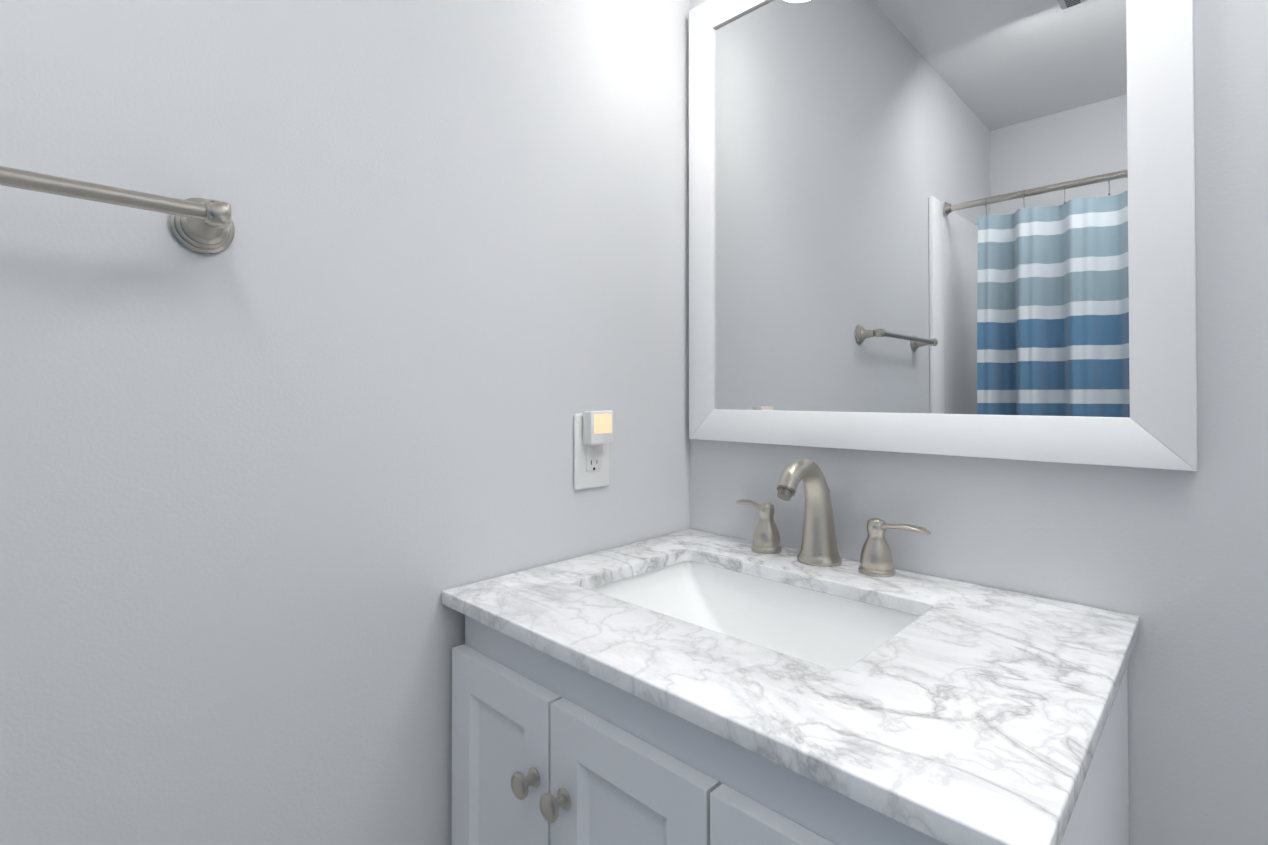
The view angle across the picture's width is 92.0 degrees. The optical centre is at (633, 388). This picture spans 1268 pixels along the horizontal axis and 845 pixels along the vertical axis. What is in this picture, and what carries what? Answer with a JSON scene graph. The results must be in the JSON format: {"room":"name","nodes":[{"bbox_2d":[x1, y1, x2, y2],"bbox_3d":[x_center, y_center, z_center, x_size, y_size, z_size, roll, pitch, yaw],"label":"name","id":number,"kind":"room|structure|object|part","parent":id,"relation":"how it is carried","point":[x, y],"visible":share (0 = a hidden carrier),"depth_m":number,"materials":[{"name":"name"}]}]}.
{"room":"bathroom","nodes":[
{"label":"bathroom","id":0,"kind":"room"},
{"bbox_2d":[0,0,689,844],"bbox_3d":[-0.703,-0.039,0.478,0.100,2.370,2.445,-1,-1,44],"label":"wall","id":1,"kind":"structure","parent":0,"point":[286,466],"depth_m":0.73,"materials":[{"name":"white paint"}]},
{"bbox_2d":[0,166,234,253],"bbox_3d":[-0.587,-0.175,0.470,0.080,0.059,0.499,-1,-1,44],"label":"towel rail","id":2,"kind":"object","parent":1,"relation":"attached to","point":[202,225],"visible":1,"depth_m":0.58,"materials":[{"name":"silver metal"}]},
{"bbox_2d":[574,410,612,489],"bbox_3d":[-0.062,0.104,1.041,0.032,0.132,0.080,-1,-1,44],"label":"electrical outlet plate","id":3,"kind":"object","parent":1,"relation":"attached to","point":[593,434],"visible":1,"depth_m":1.03,"materials":[{"name":"white plastic"}]},
{"bbox_2d":[690,0,1267,844],"bbox_3d":[0.705,-0.036,0.745,1.750,2.370,0.100,-1,-1,44],"label":"wall","id":4,"kind":"structure","parent":0,"point":[1176,560],"depth_m":0.72,"materials":[{"name":"white paint"}]},
{"bbox_2d":[689,0,1197,470],"bbox_3d":[0.384,-0.332,0.973,0.746,0.860,0.020,-1,-1,44],"label":"mirror","id":5,"kind":"object","parent":4,"relation":"attached to","point":[965,228],"visible":1,"depth_m":0.90,"materials":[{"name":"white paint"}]},
{"bbox_3d":[-0.111,1.189,-0.110,1.750,0.100,2.445,-1,-1,44],"label":"floor","id":6,"kind":"structure","parent":0,"visible":0},
{"bbox_2d":[442,458,1139,844],"bbox_3d":[0.171,0.628,0.789,0.705,1.042,0.564,-1,-1,44],"label":"bathroom vanity","id":7,"kind":"object","parent":6,"relation":"on","point":[702,688],"visible":1,"depth_m":0.64,"materials":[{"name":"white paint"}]},
{"bbox_3d":[-0.167,0.694,0.772,0.214,0.674,0.019,-1,-1,44],"label":"door","id":8,"kind":"part","parent":7,"relation":"part of","materials":[{"name":"white paint"}]},
{"bbox_3d":[-0.009,0.692,0.618,0.220,0.674,0.019,-1,-1,44],"label":"door","id":9,"kind":"part","parent":7,"relation":"part of","materials":[{"name":"white paint"}]},
{"bbox_2d":[590,561,919,669],"bbox_3d":[0.148,0.376,0.836,0.472,0.149,0.329,-1,-1,44],"label":"sink","id":10,"kind":"object","parent":7,"relation":"in","point":[824,626],"depth_m":0.95,"materials":[{"name":"white ceramic"}]},
{"bbox_3d":[0.157,0.690,0.458,0.234,0.674,0.019,-1,-1,44],"label":"door","id":11,"kind":"part","parent":7,"relation":"part of","materials":[{"name":"white paint"}]},
{"bbox_2d":[736,458,930,576],"bbox_3d":[0.272,0.195,0.971,0.347,0.171,0.155,-1,-1,44],"label":"faucet","id":12,"kind":"object","parent":7,"relation":"on","point":[818,555],"depth_m":0.97,"materials":[{"name":"silver metal"}]}
]}

